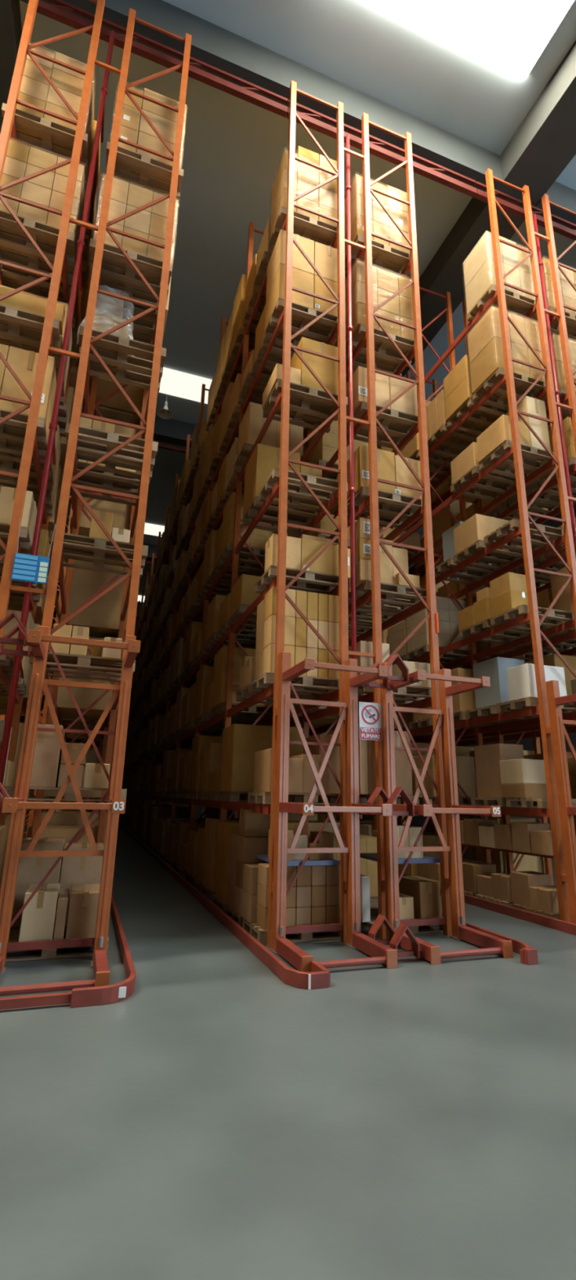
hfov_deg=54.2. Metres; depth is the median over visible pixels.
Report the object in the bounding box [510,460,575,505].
load
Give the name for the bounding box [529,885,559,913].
carton
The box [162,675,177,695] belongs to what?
load
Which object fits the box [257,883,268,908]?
carton
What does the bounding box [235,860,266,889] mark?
carton
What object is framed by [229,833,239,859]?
carton
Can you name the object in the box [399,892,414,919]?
carton
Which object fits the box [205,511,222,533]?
wooden pallet
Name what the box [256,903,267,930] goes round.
carton
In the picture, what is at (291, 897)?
carton
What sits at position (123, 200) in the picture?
load
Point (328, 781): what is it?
carton
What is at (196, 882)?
wooden pallet
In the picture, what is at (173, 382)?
window
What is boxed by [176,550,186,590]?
load
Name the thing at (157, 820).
load
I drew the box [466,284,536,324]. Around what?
wooden pallet
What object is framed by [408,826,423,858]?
carton
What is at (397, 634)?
load
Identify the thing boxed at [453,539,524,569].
wooden pallet
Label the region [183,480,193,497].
wooden pallet
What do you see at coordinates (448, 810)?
rack
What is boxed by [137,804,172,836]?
load
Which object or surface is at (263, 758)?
carton
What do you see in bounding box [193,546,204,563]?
wooden pallet
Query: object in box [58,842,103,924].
carton
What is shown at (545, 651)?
wooden pallet
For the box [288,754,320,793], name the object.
carton
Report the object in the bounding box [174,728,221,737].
wooden pallet
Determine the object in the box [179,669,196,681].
wooden pallet
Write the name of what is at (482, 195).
girder
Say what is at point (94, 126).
load
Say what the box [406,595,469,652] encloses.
load
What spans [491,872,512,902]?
carton
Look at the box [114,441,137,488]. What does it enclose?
carton
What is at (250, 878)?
carton
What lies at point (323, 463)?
wooden pallet
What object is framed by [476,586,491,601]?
carton
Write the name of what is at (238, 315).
load
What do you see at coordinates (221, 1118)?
floor
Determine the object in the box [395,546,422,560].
wooden pallet
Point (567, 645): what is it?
wooden pallet
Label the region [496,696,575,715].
wooden pallet
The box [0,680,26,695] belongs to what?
wooden pallet
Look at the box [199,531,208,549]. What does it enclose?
wooden pallet
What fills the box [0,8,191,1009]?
rack
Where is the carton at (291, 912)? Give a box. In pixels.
[285,907,295,926]
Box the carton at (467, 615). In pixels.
[457,604,475,630]
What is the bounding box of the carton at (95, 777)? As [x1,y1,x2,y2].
[83,763,110,788]
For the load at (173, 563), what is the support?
on the wooden pallet
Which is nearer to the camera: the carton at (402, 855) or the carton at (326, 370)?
the carton at (402, 855)
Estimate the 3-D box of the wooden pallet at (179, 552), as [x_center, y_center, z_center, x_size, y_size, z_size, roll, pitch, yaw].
[-3.171,-2.857,19.102,1.200,0.144,0.800,6,-16,-18]
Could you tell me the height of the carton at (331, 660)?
0.410 m
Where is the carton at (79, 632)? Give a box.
[69,626,88,655]
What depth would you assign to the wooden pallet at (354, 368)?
10.69 m
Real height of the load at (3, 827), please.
1.064 m
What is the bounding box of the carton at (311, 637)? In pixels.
[306,619,317,648]
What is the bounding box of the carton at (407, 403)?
[381,376,417,438]
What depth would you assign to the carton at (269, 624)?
7.79 m
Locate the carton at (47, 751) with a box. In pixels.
[12,723,64,787]
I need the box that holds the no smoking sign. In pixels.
[359,702,382,740]
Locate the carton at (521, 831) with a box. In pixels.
[511,822,550,853]
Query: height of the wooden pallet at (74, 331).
0.144 m
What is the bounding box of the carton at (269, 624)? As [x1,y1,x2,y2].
[262,614,275,648]
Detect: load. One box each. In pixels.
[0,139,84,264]
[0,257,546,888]
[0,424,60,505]
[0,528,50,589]
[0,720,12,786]
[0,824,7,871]
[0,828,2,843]
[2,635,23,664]
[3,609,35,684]
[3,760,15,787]
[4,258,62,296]
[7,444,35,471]
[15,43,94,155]
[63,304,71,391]
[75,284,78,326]
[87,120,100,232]
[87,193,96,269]
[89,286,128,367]
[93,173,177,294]
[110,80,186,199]
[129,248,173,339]
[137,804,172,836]
[146,760,161,791]
[149,806,189,846]
[151,715,164,746]
[152,764,161,791]
[153,818,166,848]
[156,715,164,743]
[156,819,166,853]
[158,532,163,568]
[160,529,168,563]
[161,566,171,591]
[161,750,173,791]
[162,587,171,620]
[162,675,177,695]
[163,512,173,554]
[164,817,206,854]
[166,565,170,577]
[168,493,174,537]
[168,644,176,685]
[168,702,176,735]
[170,545,177,568]
[171,747,191,791]
[172,479,180,525]
[173,560,186,595]
[173,637,194,681]
[173,821,205,865]
[174,687,190,731]
[175,505,188,554]
[176,478,186,512]
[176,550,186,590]
[177,755,186,791]
[179,458,192,503]
[179,844,188,870]
[180,691,190,728]
[182,503,190,537]
[183,584,191,618]
[184,549,197,573]
[184,621,202,668]
[185,750,191,791]
[186,497,192,528]
[187,532,204,564]
[187,682,195,722]
[188,423,199,476]
[189,573,197,608]
[189,735,222,791]
[191,467,199,514]
[191,631,201,660]
[192,509,201,556]
[194,665,213,719]
[195,560,224,597]
[195,827,204,882]
[196,439,205,502]
[197,420,208,453]
[199,490,217,543]
[200,626,206,648]
[200,742,222,791]
[201,423,214,488]
[202,529,231,586]
[202,817,239,892]
[203,681,213,713]
[205,595,226,641]
[206,373,216,425]
[208,770,221,791]
[209,480,217,518]
[211,412,228,463]
[211,645,273,707]
[213,522,261,569]
[214,333,226,399]
[214,821,302,902]
[216,453,228,506]
[218,593,256,628]
[219,382,239,447]
[220,723,303,792]
[221,492,287,553]
[223,308,241,379]
[225,437,238,488]
[226,373,249,426]
[230,573,266,614]
[231,274,255,353]
[237,401,303,457]
[242,350,271,399]
[244,253,264,319]
[254,303,282,368]
[255,218,271,276]
[270,146,337,242]
[305,834,377,897]
[307,420,368,478]
[308,514,357,539]
[328,730,339,735]
[332,334,348,376]
[344,173,410,267]
[345,260,414,365]
[360,818,372,823]
[360,823,404,835]
[368,620,404,644]
[372,830,433,836]
[379,527,421,546]
[381,440,437,478]
[387,620,407,656]
[393,696,430,728]
[398,832,439,875]
[400,432,455,473]
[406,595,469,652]
[410,742,435,756]
[412,754,478,797]
[413,694,459,720]
[417,857,482,884]
[426,389,481,450]
[444,355,498,427]
[450,441,515,492]
[463,231,535,314]
[467,306,545,401]
[480,493,548,516]
[490,621,561,648]
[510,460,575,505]
[524,653,575,707]
[524,755,533,759]
[525,588,572,635]
[529,257,575,330]
[533,751,575,799]
[540,333,575,417]
[541,417,575,482]
[550,567,573,622]
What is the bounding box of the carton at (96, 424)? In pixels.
[87,419,114,481]
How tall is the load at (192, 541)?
0.814 m
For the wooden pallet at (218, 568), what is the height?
0.144 m
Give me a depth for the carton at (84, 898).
6.19 m
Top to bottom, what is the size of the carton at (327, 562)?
0.503 m
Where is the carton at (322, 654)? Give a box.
[317,648,328,677]
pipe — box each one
[0,30,115,792]
[333,133,358,702]
[533,213,575,559]
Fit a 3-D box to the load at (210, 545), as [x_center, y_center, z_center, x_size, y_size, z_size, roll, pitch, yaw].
[-1.325,-1.825,13.283,1.194,1.134,0.794,6,-16,-18]
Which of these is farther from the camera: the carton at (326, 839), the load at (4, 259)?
the load at (4, 259)
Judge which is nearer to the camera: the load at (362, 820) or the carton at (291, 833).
the carton at (291, 833)
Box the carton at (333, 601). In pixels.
[327,595,338,622]
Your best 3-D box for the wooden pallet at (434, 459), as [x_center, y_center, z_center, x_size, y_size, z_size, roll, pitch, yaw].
[3.489,-4.215,13.708,1.200,0.144,0.800,6,-16,-18]
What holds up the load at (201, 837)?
on the wooden pallet
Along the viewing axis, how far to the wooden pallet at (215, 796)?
9.93 m
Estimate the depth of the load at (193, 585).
14.74 m
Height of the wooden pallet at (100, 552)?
0.144 m
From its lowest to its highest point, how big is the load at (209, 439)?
1.514 m
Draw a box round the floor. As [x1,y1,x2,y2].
[0,809,575,1279]
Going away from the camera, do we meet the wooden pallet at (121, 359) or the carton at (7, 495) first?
the carton at (7, 495)
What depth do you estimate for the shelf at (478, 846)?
9.22 m
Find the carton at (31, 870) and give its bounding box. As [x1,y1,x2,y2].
[10,837,65,927]
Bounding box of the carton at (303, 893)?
[295,885,311,906]
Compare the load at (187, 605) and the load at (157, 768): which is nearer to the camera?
the load at (187, 605)
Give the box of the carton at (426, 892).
[399,875,441,919]
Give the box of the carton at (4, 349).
[0,343,8,395]
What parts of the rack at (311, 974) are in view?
upright post, upright post, upright post, upright post, upright post, upright post, upright post, upright post, upright post, upright post, upright post, upright post, guide rail, upright post, upright post, plate, station post, upright post, arm, floor arm, arm, plate, number plate, plate, guide rail, upright post, plate, station post, arm, arm, floor arm, centring plate, centring plate, centring plate, plate, plate, plate, centring plate, centring plate, centring plate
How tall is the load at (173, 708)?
0.814 m
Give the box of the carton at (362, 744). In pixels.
[358,727,368,794]
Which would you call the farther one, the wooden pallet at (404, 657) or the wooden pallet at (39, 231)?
the wooden pallet at (404, 657)
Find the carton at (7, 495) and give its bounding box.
[0,486,36,544]
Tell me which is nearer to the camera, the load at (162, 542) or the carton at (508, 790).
the carton at (508, 790)
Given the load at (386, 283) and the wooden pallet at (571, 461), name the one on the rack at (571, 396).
the wooden pallet at (571, 461)
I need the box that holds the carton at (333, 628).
[328,622,338,650]
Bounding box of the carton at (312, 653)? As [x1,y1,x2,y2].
[306,647,317,676]
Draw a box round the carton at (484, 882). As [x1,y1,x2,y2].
[476,874,493,897]
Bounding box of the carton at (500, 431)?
[476,414,512,462]
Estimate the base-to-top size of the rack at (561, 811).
14.450 m
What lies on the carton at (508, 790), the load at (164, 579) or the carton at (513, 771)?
the carton at (513, 771)
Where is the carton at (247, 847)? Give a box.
[236,835,268,862]
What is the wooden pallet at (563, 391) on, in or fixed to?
on the rack at (571, 396)
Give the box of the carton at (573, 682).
[571,679,575,707]
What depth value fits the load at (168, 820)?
14.94 m
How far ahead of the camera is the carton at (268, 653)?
7.68 m
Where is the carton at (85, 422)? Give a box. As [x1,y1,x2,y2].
[77,417,92,479]
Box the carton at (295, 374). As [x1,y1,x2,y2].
[262,363,301,408]
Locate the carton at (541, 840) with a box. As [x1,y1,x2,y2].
[530,830,553,856]
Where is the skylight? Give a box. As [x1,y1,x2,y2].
[387,0,574,74]
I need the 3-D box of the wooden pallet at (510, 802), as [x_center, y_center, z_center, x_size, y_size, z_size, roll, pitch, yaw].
[4.278,2.627,9.047,1.200,0.144,0.800,6,-16,-18]
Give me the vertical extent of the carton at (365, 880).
0.550 m
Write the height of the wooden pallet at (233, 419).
0.144 m
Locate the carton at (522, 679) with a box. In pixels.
[506,663,567,701]
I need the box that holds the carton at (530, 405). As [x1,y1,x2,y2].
[505,395,551,469]
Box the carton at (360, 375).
[346,365,390,430]
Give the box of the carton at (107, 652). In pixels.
[102,636,122,658]
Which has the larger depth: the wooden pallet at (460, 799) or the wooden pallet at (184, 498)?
the wooden pallet at (184, 498)
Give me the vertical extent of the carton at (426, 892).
0.483 m
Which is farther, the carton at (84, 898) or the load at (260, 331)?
the load at (260, 331)
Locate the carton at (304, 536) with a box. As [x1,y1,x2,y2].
[299,533,331,542]
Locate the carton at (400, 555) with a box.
[392,546,408,584]
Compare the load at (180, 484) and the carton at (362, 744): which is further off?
the load at (180, 484)
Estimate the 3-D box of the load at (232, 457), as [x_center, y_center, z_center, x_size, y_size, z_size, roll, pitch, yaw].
[-0.707,-3.636,12.019,1.094,0.814,0.814,6,-16,-18]
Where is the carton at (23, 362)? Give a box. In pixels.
[0,346,56,441]
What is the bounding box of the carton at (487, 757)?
[474,743,524,797]
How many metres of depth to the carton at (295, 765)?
7.36 m
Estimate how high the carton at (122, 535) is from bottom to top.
0.273 m
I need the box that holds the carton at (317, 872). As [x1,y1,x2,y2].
[310,865,325,885]
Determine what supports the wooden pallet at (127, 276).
on the rack at (97, 991)
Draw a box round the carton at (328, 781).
[303,734,340,793]
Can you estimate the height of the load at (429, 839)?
0.814 m
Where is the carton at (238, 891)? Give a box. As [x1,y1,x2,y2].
[234,885,243,916]
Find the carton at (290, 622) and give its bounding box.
[284,616,295,645]
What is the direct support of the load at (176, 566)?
on the wooden pallet
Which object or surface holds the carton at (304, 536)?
on the wooden pallet at (308, 581)
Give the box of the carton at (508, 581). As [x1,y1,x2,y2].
[489,572,527,599]
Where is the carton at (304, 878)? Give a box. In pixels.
[296,865,311,886]
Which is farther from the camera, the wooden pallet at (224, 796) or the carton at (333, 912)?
the wooden pallet at (224, 796)
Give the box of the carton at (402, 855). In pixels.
[397,824,409,858]
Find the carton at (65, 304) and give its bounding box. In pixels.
[0,284,67,349]
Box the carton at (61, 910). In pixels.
[53,888,69,939]
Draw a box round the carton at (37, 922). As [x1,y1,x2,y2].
[17,883,59,942]
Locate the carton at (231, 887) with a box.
[226,881,235,911]
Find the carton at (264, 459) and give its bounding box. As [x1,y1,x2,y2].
[243,443,300,518]
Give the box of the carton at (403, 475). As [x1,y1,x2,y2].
[393,454,422,513]
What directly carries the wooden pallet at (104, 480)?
on the rack at (97, 991)
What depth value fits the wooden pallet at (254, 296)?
11.75 m
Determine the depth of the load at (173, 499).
22.09 m
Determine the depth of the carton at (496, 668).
10.19 m
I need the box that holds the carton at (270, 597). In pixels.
[263,586,276,621]
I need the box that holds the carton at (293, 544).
[264,533,301,573]
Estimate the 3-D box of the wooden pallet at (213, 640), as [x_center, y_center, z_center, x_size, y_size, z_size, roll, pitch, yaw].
[-1.057,0.085,11.878,1.200,0.144,0.800,6,-16,-18]
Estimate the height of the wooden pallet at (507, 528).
0.144 m
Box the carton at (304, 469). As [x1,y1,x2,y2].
[297,465,322,512]
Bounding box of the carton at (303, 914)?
[295,906,311,925]
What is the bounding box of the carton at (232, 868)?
[228,857,236,884]
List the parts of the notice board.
cord, panel, cord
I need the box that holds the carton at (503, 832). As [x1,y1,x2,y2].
[494,823,513,850]
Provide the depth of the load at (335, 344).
10.91 m
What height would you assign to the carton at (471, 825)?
0.440 m
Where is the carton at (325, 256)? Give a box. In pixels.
[314,241,337,282]
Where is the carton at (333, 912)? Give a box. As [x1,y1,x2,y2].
[325,905,340,924]
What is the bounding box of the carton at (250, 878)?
[243,863,257,894]
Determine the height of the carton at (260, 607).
1.200 m
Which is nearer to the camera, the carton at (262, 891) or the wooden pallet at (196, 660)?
the carton at (262, 891)
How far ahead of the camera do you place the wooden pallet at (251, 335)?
12.64 m
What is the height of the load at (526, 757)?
0.814 m
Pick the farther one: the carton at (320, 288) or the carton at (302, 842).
the carton at (320, 288)
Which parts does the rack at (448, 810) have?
upright post, upright post, upright post, upright post, station post, arm, arm, floor arm, plate, plate, upright post, plate, station post, plate, arm, arm, floor arm, guide rail, plate, number plate, plate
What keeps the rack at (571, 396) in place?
on the floor
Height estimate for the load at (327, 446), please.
0.994 m
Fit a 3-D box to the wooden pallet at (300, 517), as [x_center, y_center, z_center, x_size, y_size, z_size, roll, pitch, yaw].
[-0.095,-2.123,9.716,1.200,0.144,0.800,6,-16,-18]
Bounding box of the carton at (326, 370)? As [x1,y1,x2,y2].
[289,337,337,419]
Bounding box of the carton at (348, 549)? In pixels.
[347,548,351,579]
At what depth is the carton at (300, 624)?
7.86 m
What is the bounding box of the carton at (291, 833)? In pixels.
[267,828,293,860]
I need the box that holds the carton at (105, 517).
[88,509,113,539]
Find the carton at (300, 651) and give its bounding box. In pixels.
[294,646,306,675]
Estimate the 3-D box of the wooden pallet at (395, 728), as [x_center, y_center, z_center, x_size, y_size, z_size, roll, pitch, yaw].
[2.740,2.266,13.667,1.200,0.144,0.800,6,-16,-18]
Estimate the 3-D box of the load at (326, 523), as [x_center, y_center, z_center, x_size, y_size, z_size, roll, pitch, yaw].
[1.004,-2.038,11.083,1.114,0.464,0.764,6,-16,-18]
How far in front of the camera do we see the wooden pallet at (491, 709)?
10.11 m
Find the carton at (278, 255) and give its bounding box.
[266,229,314,298]
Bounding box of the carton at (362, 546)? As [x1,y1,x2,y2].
[350,537,371,566]
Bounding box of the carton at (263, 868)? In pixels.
[257,862,269,887]
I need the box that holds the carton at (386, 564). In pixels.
[379,538,393,583]
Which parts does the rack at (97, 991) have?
floor arm, plate, plate, arm, station post, plate, guide rail, arm, upright post, upright post, upright post, upright post, floor arm, upright post, plate, guide rail, station post, number plate, upright post, arm, plate, upright post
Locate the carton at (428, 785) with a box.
[412,768,434,795]
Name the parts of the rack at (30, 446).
centring plate, upright post, centring plate, centring plate, centring plate, upright post, upright post, upright post, upright post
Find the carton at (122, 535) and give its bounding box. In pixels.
[111,527,130,542]
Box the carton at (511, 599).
[489,590,528,617]
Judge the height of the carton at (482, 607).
0.423 m
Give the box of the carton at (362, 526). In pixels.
[350,517,370,546]
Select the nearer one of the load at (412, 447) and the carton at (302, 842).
the carton at (302, 842)
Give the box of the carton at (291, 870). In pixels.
[286,866,296,886]
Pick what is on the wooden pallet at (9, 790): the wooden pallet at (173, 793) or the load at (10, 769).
the load at (10, 769)
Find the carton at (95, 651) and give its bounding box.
[90,646,102,657]
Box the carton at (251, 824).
[239,808,270,836]
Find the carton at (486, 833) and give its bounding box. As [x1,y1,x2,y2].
[478,826,496,848]
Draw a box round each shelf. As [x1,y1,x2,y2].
[256,854,337,862]
[360,853,436,862]
[461,843,554,858]
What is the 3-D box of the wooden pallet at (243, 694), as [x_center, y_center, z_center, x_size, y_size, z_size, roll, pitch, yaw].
[-0.140,0.886,8.890,1.200,0.144,0.800,6,-16,-18]
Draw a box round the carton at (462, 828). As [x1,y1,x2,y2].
[459,820,465,844]
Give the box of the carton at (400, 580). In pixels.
[395,573,420,587]
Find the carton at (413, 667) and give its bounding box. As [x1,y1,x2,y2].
[392,660,431,687]
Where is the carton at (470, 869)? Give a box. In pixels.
[462,862,496,893]
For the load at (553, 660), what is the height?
1.064 m
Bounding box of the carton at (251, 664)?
[244,657,255,686]
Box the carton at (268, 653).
[262,643,275,675]
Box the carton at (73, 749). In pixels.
[60,742,86,766]
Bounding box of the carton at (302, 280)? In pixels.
[265,263,314,335]
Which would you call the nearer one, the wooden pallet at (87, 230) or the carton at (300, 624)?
the carton at (300, 624)
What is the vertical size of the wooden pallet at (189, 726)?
0.144 m
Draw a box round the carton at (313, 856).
[307,841,319,860]
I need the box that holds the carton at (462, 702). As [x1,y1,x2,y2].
[451,667,475,713]
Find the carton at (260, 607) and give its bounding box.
[254,598,264,679]
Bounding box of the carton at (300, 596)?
[294,590,306,618]
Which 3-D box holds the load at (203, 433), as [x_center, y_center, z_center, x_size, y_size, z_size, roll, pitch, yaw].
[-2.147,-5.966,17.205,1.094,0.914,0.814,6,-16,-18]
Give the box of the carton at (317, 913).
[311,906,325,924]
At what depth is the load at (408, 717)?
13.36 m
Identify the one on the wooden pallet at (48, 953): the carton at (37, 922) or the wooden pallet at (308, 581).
the carton at (37, 922)
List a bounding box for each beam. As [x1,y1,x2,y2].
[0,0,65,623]
[19,0,502,191]
[65,530,159,560]
[82,398,195,448]
[136,606,140,617]
[401,40,575,377]
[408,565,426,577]
[532,181,575,230]
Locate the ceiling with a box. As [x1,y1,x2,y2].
[19,0,575,642]
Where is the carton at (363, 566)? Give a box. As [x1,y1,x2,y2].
[350,558,371,587]
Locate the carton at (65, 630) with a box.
[49,623,71,653]
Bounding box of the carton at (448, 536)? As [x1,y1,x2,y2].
[442,520,488,564]
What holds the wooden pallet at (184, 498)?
on the rack at (311, 974)
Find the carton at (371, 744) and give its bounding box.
[367,739,376,794]
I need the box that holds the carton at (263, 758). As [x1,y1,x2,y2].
[253,748,272,792]
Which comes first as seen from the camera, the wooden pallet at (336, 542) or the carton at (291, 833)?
the carton at (291, 833)
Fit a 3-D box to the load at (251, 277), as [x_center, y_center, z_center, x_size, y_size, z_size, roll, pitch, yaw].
[-0.293,-7.396,12.052,1.094,0.994,0.764,6,-16,-18]
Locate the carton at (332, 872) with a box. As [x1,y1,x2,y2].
[325,865,340,885]
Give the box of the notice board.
[10,518,55,584]
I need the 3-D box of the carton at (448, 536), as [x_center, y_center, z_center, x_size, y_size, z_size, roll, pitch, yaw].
[3.789,-1.945,12.032,0.650,0.900,0.650,6,-16,-18]
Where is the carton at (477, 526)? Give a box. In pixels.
[453,513,522,554]
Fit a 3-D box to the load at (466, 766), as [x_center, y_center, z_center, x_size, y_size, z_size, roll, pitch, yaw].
[3.341,2.858,11.750,1.214,0.814,0.794,6,-16,-18]
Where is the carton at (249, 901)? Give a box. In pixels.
[242,890,257,923]
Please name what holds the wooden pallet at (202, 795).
on the rack at (311, 974)
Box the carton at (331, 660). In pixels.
[328,649,339,679]
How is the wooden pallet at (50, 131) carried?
on the rack at (30, 446)
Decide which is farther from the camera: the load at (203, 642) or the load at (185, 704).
the load at (185, 704)
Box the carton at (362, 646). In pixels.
[348,640,390,682]
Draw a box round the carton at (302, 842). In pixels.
[293,833,307,860]
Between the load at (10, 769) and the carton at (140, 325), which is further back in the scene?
the carton at (140, 325)
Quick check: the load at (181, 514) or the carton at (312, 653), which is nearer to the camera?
the carton at (312, 653)
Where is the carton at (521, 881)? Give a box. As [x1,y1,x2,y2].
[510,871,552,907]
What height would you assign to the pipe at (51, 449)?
13.980 m
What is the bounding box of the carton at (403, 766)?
[394,730,413,795]
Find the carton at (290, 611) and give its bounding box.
[284,588,295,617]
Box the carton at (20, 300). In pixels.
[0,286,65,335]
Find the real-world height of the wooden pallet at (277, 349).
0.144 m
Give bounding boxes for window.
[137,595,145,602]
[143,523,164,536]
[159,367,212,404]
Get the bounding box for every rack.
[0,0,120,839]
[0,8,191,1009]
[118,80,422,989]
[162,112,538,964]
[325,168,575,935]
[360,193,575,885]
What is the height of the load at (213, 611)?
0.814 m
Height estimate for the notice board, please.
0.790 m
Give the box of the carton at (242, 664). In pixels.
[239,656,255,690]
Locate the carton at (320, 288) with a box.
[312,275,337,330]
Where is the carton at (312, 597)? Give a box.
[306,591,318,620]
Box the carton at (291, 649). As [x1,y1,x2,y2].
[284,644,294,667]
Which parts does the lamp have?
lamp shade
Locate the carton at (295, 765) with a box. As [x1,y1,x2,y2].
[288,758,302,792]
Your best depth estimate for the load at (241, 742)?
9.07 m
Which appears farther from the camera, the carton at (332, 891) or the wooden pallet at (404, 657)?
the wooden pallet at (404, 657)
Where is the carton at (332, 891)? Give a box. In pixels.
[325,884,340,906]
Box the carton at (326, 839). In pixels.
[310,831,333,859]
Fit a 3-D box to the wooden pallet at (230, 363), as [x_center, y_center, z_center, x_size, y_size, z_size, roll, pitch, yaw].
[-0.943,-6.373,13.658,1.200,0.144,0.800,6,-16,-18]
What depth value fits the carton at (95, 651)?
7.14 m
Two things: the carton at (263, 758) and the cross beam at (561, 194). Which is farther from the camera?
the cross beam at (561, 194)
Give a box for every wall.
[4,649,205,811]
[362,504,575,835]
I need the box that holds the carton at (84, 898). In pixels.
[65,883,100,938]
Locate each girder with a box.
[35,0,288,117]
[157,443,186,453]
[287,99,477,197]
[475,181,575,240]
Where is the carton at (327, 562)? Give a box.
[300,538,338,575]
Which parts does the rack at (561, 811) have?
upright post, upright post, guide rail, upright post, upright post, station post, arm, arm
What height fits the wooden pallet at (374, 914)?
0.144 m
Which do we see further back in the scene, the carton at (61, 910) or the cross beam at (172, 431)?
the cross beam at (172, 431)
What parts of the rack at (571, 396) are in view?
upright post, upright post, upright post, upright post, upright post, upright post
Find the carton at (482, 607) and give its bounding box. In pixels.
[474,596,503,623]
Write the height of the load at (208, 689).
0.564 m
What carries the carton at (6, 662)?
on the rack at (30, 446)
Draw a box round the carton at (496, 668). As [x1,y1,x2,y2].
[473,657,524,708]
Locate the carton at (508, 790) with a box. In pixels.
[501,783,547,798]
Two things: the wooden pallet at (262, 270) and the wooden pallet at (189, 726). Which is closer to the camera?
the wooden pallet at (262, 270)
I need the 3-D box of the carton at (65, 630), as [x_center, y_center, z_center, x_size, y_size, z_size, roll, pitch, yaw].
[-2.849,0.068,7.077,0.210,0.360,0.670,6,-16,-18]
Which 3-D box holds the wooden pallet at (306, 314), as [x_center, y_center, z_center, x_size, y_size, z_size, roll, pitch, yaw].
[0.273,-5.378,9.739,1.200,0.144,0.800,6,-16,-18]
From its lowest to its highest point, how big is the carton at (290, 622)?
0.410 m
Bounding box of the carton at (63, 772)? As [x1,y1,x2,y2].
[57,764,84,787]
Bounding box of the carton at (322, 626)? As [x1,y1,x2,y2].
[316,620,328,649]
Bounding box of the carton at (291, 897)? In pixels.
[286,886,296,907]
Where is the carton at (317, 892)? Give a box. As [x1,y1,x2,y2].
[310,885,325,906]
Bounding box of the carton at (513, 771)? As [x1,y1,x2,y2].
[499,759,546,784]
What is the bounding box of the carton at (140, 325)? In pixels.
[122,300,157,344]
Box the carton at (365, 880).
[360,874,370,922]
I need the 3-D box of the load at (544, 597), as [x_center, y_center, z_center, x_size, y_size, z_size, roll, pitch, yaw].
[5.437,-0.445,11.286,1.214,0.814,0.794,6,-16,-18]
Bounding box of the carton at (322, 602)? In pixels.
[317,593,328,622]
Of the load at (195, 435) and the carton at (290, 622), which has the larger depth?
the load at (195, 435)
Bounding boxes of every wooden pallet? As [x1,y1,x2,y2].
[0,102,88,191]
[0,209,75,284]
[0,265,75,328]
[0,304,61,368]
[0,408,47,459]
[0,447,53,491]
[0,476,53,515]
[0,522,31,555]
[0,550,35,583]
[0,572,39,602]
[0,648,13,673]
[0,671,22,685]
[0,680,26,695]
[0,786,6,797]
[5,926,108,961]
[6,786,13,797]
[9,924,66,929]
[13,786,126,801]
[29,650,135,681]
[48,530,148,577]
[55,367,64,405]
[57,402,66,437]
[65,422,158,479]
[69,325,77,364]
[69,461,149,506]
[78,325,166,391]
[81,238,88,279]
[84,190,90,239]
[88,238,172,305]
[105,141,183,213]
[126,354,149,374]
[152,791,158,796]
[153,607,157,615]
[153,743,191,750]
[169,733,193,741]
[171,791,175,797]
[173,676,196,688]
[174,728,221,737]
[175,546,188,559]
[179,494,192,507]
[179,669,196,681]
[181,571,195,585]
[181,791,190,798]
[182,612,203,626]
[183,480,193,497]
[185,662,210,675]
[185,720,223,732]
[185,871,195,884]
[186,558,203,574]
[188,465,195,482]
[188,602,209,617]
[189,791,198,799]
[191,653,214,666]
[191,877,202,892]
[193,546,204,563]
[194,591,215,606]
[195,446,202,466]
[195,491,205,511]
[197,791,205,799]
[198,643,222,659]
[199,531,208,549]
[201,474,217,495]
[201,709,263,724]
[201,884,215,901]
[202,575,231,595]
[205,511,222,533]
[205,632,256,649]
[205,791,248,800]
[206,408,221,431]
[208,452,222,476]
[210,561,264,582]
[211,702,273,719]
[212,894,226,913]
[213,382,226,408]
[214,493,227,516]
[216,620,256,643]
[217,432,238,456]
[217,543,265,572]
[218,791,248,801]
[221,357,242,386]
[224,471,244,497]
[226,405,247,435]
[226,905,242,927]
[228,604,257,627]
[231,328,255,362]
[233,442,302,473]
[235,684,316,706]
[237,372,269,406]
[242,917,340,944]
[243,291,266,329]
[243,496,319,534]
[248,791,340,804]
[249,671,339,697]
[251,338,294,379]
[253,250,271,295]
[254,564,338,594]
[258,466,347,512]
[262,378,347,432]
[263,297,337,346]
[267,205,337,253]
[302,706,359,716]
[316,459,338,487]
[316,533,350,548]
[338,602,400,626]
[338,617,372,639]
[345,234,410,277]
[346,323,414,376]
[346,365,357,384]
[346,400,418,450]
[347,486,422,527]
[348,579,426,613]
[357,681,431,704]
[359,794,437,806]
[360,514,391,526]
[360,910,443,937]
[370,898,378,911]
[392,654,446,665]
[394,727,431,737]
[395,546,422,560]
[406,644,470,663]
[408,717,475,731]
[411,450,453,481]
[418,796,471,804]
[427,423,479,457]
[435,557,498,584]
[447,397,509,435]
[450,466,516,501]
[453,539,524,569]
[453,711,512,726]
[459,619,531,643]
[464,890,478,897]
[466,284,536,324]
[466,704,539,721]
[471,797,521,806]
[472,367,546,410]
[475,893,526,911]
[479,440,555,478]
[484,501,547,522]
[484,518,564,551]
[487,568,551,588]
[490,604,574,631]
[493,642,563,660]
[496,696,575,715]
[506,797,575,808]
[509,480,575,513]
[512,903,559,919]
[515,552,568,579]
[522,631,575,651]
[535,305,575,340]
[540,457,575,493]
[544,386,575,420]
[547,422,551,431]
[547,543,567,560]
[556,627,575,635]
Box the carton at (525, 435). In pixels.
[503,420,531,465]
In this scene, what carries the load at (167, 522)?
on the wooden pallet
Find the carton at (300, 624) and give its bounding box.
[294,617,306,647]
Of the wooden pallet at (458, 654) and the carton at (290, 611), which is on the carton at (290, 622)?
the carton at (290, 611)
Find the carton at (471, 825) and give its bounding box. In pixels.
[463,818,497,845]
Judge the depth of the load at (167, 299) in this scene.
9.63 m
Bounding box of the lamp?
[157,395,173,419]
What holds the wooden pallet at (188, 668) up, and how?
on the rack at (311, 974)
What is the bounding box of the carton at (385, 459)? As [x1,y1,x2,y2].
[346,444,395,502]

